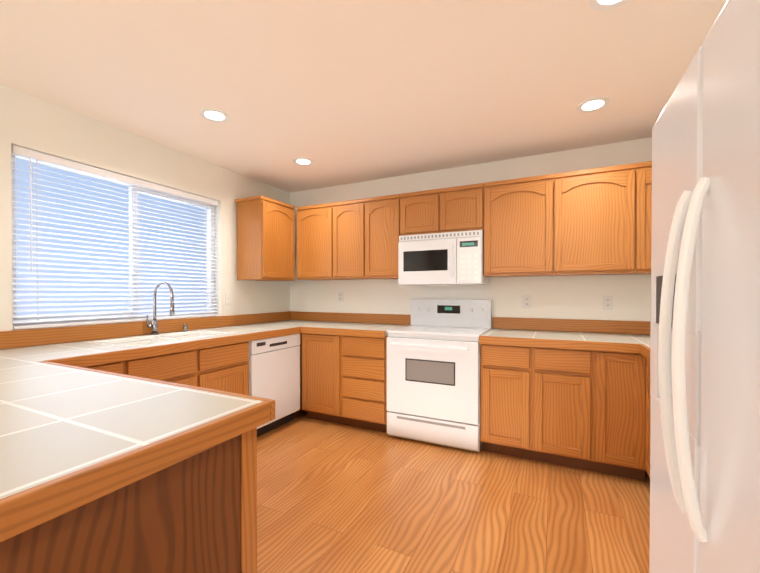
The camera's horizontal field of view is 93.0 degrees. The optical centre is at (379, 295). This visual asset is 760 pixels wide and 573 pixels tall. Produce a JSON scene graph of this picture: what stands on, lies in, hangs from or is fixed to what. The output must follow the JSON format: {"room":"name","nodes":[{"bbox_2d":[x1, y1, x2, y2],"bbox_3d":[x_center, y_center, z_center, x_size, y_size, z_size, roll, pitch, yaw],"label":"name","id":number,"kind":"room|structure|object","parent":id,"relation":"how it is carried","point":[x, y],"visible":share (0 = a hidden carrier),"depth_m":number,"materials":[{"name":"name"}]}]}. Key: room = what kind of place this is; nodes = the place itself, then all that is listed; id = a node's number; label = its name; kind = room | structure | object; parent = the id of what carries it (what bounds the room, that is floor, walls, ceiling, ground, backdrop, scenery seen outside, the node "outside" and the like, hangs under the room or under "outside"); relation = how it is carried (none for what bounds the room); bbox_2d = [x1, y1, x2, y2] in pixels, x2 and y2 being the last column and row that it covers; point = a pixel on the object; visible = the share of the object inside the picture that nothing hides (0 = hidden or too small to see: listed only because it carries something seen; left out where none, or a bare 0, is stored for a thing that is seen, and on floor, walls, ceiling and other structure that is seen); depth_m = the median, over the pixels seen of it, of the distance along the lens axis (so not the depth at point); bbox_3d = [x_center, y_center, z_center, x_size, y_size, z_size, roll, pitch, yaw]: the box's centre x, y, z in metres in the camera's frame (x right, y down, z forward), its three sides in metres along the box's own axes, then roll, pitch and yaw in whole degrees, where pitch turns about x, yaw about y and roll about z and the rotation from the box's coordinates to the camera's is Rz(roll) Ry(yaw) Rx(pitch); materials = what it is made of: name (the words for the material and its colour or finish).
{"room":"kitchen","nodes":[
{"label":"kitchen","id":0,"kind":"room"},
{"bbox_2d":[0,84,289,347],"bbox_3d":[-2.589,0.005,1.435,0.140,2.452,6.575,0,1,26],"label":"wall","id":1,"kind":"structure","parent":0,"point":[30,122],"depth_m":2.72,"materials":[{"name":"white paint"}]},
{"bbox_2d":[11,155,214,329],"bbox_3d":[-1.947,-0.350,2.840,0.058,1.112,1.474,0,1,26],"label":"window","id":2,"kind":"structure","parent":1,"relation":"in","point":[130,218],"depth_m":2.82,"materials":[{"name":"white"}]},
{"bbox_2d":[11,145,218,329],"bbox_3d":[-1.887,-0.354,2.810,0.062,1.100,1.454,0,1,26],"label":"window blinds","id":3,"kind":"object","parent":2,"relation":"attached to","point":[36,156],"visible":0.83,"depth_m":2.57,"materials":[{"name":"white plastic"}]},
{"bbox_2d":[225,293,230,304],"bbox_3d":[-1.484,0.027,3.530,0.012,0.115,0.070,0,1,26],"label":"light switch","id":4,"kind":"object","parent":1,"relation":"attached to","point":[227,298],"visible":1,"depth_m":3.52,"materials":[{"name":"white plastic"}]},
{"bbox_2d":[235,195,294,280],"bbox_3d":[-1.182,-0.565,3.739,0.360,0.802,0.493,0,1,26],"label":"upper cabinet","id":5,"kind":"object","parent":1,"relation":"attached to","point":[265,238],"visible":1,"depth_m":3.56,"materials":[{"name":"brown wood"}]},
{"bbox_2d":[0,0,726,192],"bbox_3d":[-0.713,-1.263,0.512,4.311,0.100,6.855,0,1,26],"label":"ceiling","id":6,"kind":"structure","parent":0,"point":[340,92],"depth_m":1.98,"materials":[{"name":"beige paint"}]},
{"bbox_2d":[200,108,228,121],"bbox_3d":[-1.123,-1.225,2.447,0.184,0.006,0.184,0,1,26],"label":"recessed light","id":7,"kind":"object","parent":6,"relation":"in","point":[213,115],"visible":1,"depth_m":2.44,"materials":[{"name":"white plastic"}]},
{"bbox_2d":[293,158,312,165],"bbox_3d":[-0.704,-1.232,3.308,0.184,0.006,0.184,0,1,26],"label":"recessed light","id":8,"kind":"object","parent":6,"relation":"in","point":[303,161],"visible":1,"depth_m":3.30,"materials":[{"name":"white plastic"}]},
{"bbox_2d":[576,97,609,112],"bbox_3d":[1.366,-1.224,2.312,0.184,0.006,0.184,0,1,26],"label":"recessed light","id":9,"kind":"object","parent":6,"relation":"in","point":[593,104],"visible":1,"depth_m":2.30,"materials":[{"name":"white plastic"}]},
{"bbox_2d":[589,0,629,10],"bbox_3d":[0.943,-1.217,1.442,0.184,0.006,0.184,0,1,26],"label":"recessed light","id":10,"kind":"object","parent":6,"relation":"in","point":[601,5],"visible":1,"depth_m":1.50,"materials":[{"name":"white plastic"}]},
{"bbox_2d":[257,408,649,572],"bbox_3d":[-0.713,1.289,0.533,4.311,0.100,6.855,0,1,26],"label":"floor","id":11,"kind":"structure","parent":0,"point":[335,498],"depth_m":2.07,"materials":[{"name":"laminate"}]},
{"bbox_2d":[83,358,142,377],"bbox_3d":[-1.827,0.792,2.088,0.656,0.868,0.442,0,1,26],"label":"base cabinet","id":12,"kind":"object","parent":11,"relation":"on","point":[134,367],"depth_m":2.09,"materials":[{"name":"brown wood"}]},
{"bbox_2d":[0,427,256,572],"bbox_3d":[-1.503,0.799,1.105,2.097,0.870,0.961,0,1,26],"label":"base cabinet","id":13,"kind":"object","parent":11,"relation":"on","point":[196,513],"visible":0.4,"depth_m":0.82,"materials":[{"name":"brown wood"}]},
{"bbox_2d":[0,359,274,541],"bbox_3d":[-1.175,0.347,0.932,1.398,0.060,1.050,0,1,26],"label":"countertop","id":14,"kind":"structure","parent":13,"relation":"on","point":[74,434],"depth_m":0.88,"materials":[{"name":"beige tile"}]},
{"bbox_2d":[143,347,210,388],"bbox_3d":[-1.659,0.789,2.433,0.656,0.868,0.611,0,1,26],"label":"base cabinet","id":15,"kind":"object","parent":11,"relation":"on","point":[192,367],"depth_m":2.40,"materials":[{"name":"brown wood"}]},
{"bbox_2d":[0,311,311,362],"bbox_3d":[-1.560,0.282,2.561,0.720,0.163,3.645,0,1,26],"label":"countertop","id":16,"kind":"structure","parent":15,"relation":"on","point":[58,342],"depth_m":2.44,"materials":[{"name":"beige tile"}]},
{"bbox_2d":[146,281,174,334],"bbox_3d":[-1.686,0.095,2.759,0.256,0.416,0.106,0,1,26],"label":"faucet","id":17,"kind":"object","parent":16,"relation":"on","point":[154,325],"visible":1,"depth_m":2.79,"materials":[{"name":"silver metal"}]},
{"bbox_2d":[88,330,233,346],"bbox_3d":[-1.557,0.397,2.657,0.414,0.198,0.834,0,1,26],"label":"sink","id":18,"kind":"object","parent":16,"relation":"in","point":[133,341],"visible":0.35,"depth_m":2.66,"materials":[{"name":"white ceramic"}]},
{"bbox_2d":[183,324,187,331],"bbox_3d":[-1.651,0.268,3.057,0.036,0.065,0.036,0,1,26],"label":"soap dispenser","id":19,"kind":"object","parent":16,"relation":"on","point":[185,327],"visible":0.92,"depth_m":3.04,"materials":[{"name":"silver metal"}]},
{"bbox_2d":[211,341,248,394],"bbox_3d":[-1.465,0.786,2.831,0.656,0.868,0.540,0,1,26],"label":"base cabinet","id":20,"kind":"object","parent":11,"relation":"on","point":[224,368],"depth_m":2.76,"materials":[{"name":"brown wood"}]},
{"bbox_2d":[249,333,299,436],"bbox_3d":[-1.178,0.788,3.341,0.616,0.856,0.623,0,1,26],"label":"dishwasher","id":21,"kind":"object","parent":11,"relation":"on","point":[274,368],"visible":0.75,"depth_m":3.21,"materials":[{"name":"white metal"}]},
{"bbox_2d":[294,333,301,417],"bbox_3d":[-0.940,0.776,3.933,0.635,0.870,0.641,0,1,26],"label":"cabinet filler","id":22,"kind":"object","parent":11,"relation":"on","point":[296,413],"visible":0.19,"depth_m":3.58,"materials":[{"name":"brown wood"}]},
{"bbox_2d":[302,333,387,432],"bbox_3d":[-0.222,0.780,3.587,0.919,0.868,0.635,0,1,26],"label":"base cabinet","id":23,"kind":"object","parent":11,"relation":"on","point":[344,380],"visible":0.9,"depth_m":3.29,"materials":[{"name":"brown wood"}]},
{"bbox_2d":[304,312,410,337],"bbox_3d":[-0.202,0.273,3.552,0.856,0.163,0.675,0,1,26],"label":"countertop","id":24,"kind":"structure","parent":23,"relation":"on","point":[363,324],"depth_m":3.72,"materials":[{"name":"beige tile"}]},
{"bbox_2d":[387,299,491,451],"bbox_3d":[0.529,0.625,3.175,0.778,1.185,0.708,0,1,26],"label":"range","id":25,"kind":"object","parent":11,"relation":"on","point":[433,370],"visible":0.92,"depth_m":2.94,"materials":[{"name":"white metal"}]},
{"bbox_2d":[480,344,645,480],"bbox_3d":[1.376,0.786,2.810,1.051,0.868,0.635,0,1,26],"label":"base cabinet","id":26,"kind":"object","parent":11,"relation":"on","point":[582,409],"visible":0.9,"depth_m":2.51,"materials":[{"name":"brown wood"}]},
{"bbox_2d":[479,317,635,352],"bbox_3d":[1.341,0.280,2.802,0.994,0.163,0.675,0,1,26],"label":"countertop","id":27,"kind":"structure","parent":26,"relation":"on","point":[532,333],"depth_m":2.83,"materials":[{"name":"beige tile"}]},
{"bbox_2d":[645,358,650,476],"bbox_3d":[1.889,0.793,1.991,0.620,0.868,0.429,0,1,26],"label":"base cabinet","id":28,"kind":"object","parent":11,"relation":"on","point":[647,422],"visible":0.12,"depth_m":2.15,"materials":[{"name":"brown wood"}]},
{"bbox_2d":[628,321,650,359],"bbox_3d":[1.787,0.288,1.825,0.663,0.163,2.041,0,1,26],"label":"countertop","id":29,"kind":"structure","parent":28,"relation":"on","point":[642,327],"depth_m":2.64,"materials":[{"name":"beige tile"}]},
{"bbox_2d":[649,0,759,572],"bbox_3d":[0.984,0.355,0.519,0.904,1.768,0.918,0,1,26],"label":"refrigerator","id":30,"kind":"object","parent":11,"relation":"on","point":[705,398],"visible":1,"depth_m":0.68,"materials":[{"name":"white metal"}]},
{"bbox_2d":[290,137,651,334],"bbox_3d":[0.755,-0.012,3.542,4.311,2.452,0.140,0,1,26],"label":"wall","id":31,"kind":"structure","parent":0,"point":[566,297],"depth_m":3.28,"materials":[{"name":"white paint"}]},
{"bbox_2d":[338,292,342,301],"bbox_3d":[-0.442,0.010,4.041,0.070,0.116,0.008,0,1,26],"label":"electrical outlet","id":32,"kind":"object","parent":31,"relation":"attached to","point":[340,296],"visible":1,"depth_m":4.04,"materials":[{"name":"white plastic"}]},
{"bbox_2d":[297,161,651,279],"bbox_3d":[0.812,-0.559,3.215,3.637,0.775,0.340,0,1,26],"label":"upper cabinet","id":33,"kind":"object","parent":31,"relation":"attached to","point":[596,221],"visible":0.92,"depth_m":2.91,"materials":[{"name":"brown wood"}]},
{"bbox_2d":[398,230,488,285],"bbox_3d":[0.580,-0.327,3.292,0.746,0.450,0.446,0,1,26],"label":"microwave","id":34,"kind":"object","parent":33,"relation":"attached to","point":[451,258],"visible":0.98,"depth_m":3.11,"materials":[{"name":"white plastic"}]},
{"bbox_2d":[523,295,530,307],"bbox_3d":[1.303,0.051,3.192,0.070,0.116,0.008,0,1,26],"label":"electrical outlet","id":35,"kind":"object","parent":31,"relation":"attached to","point":[526,301],"visible":1,"depth_m":3.19,"materials":[{"name":"white plastic"}]},
{"bbox_2d":[603,295,612,309],"bbox_3d":[1.851,0.053,2.926,0.070,0.116,0.008,0,1,26],"label":"electrical outlet","id":36,"kind":"object","parent":31,"relation":"attached to","point":[607,302],"visible":1,"depth_m":2.92,"materials":[{"name":"white plastic"}]},
{"label":"outside","id":37,"kind":"structure","parent":0,"visible":0},
{"bbox_2d":[16,159,206,314],"bbox_3d":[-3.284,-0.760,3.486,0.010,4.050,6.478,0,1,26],"label":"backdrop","id":38,"kind":"structure","parent":37,"point":[25,168],"depth_m":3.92,"materials":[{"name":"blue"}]}
]}

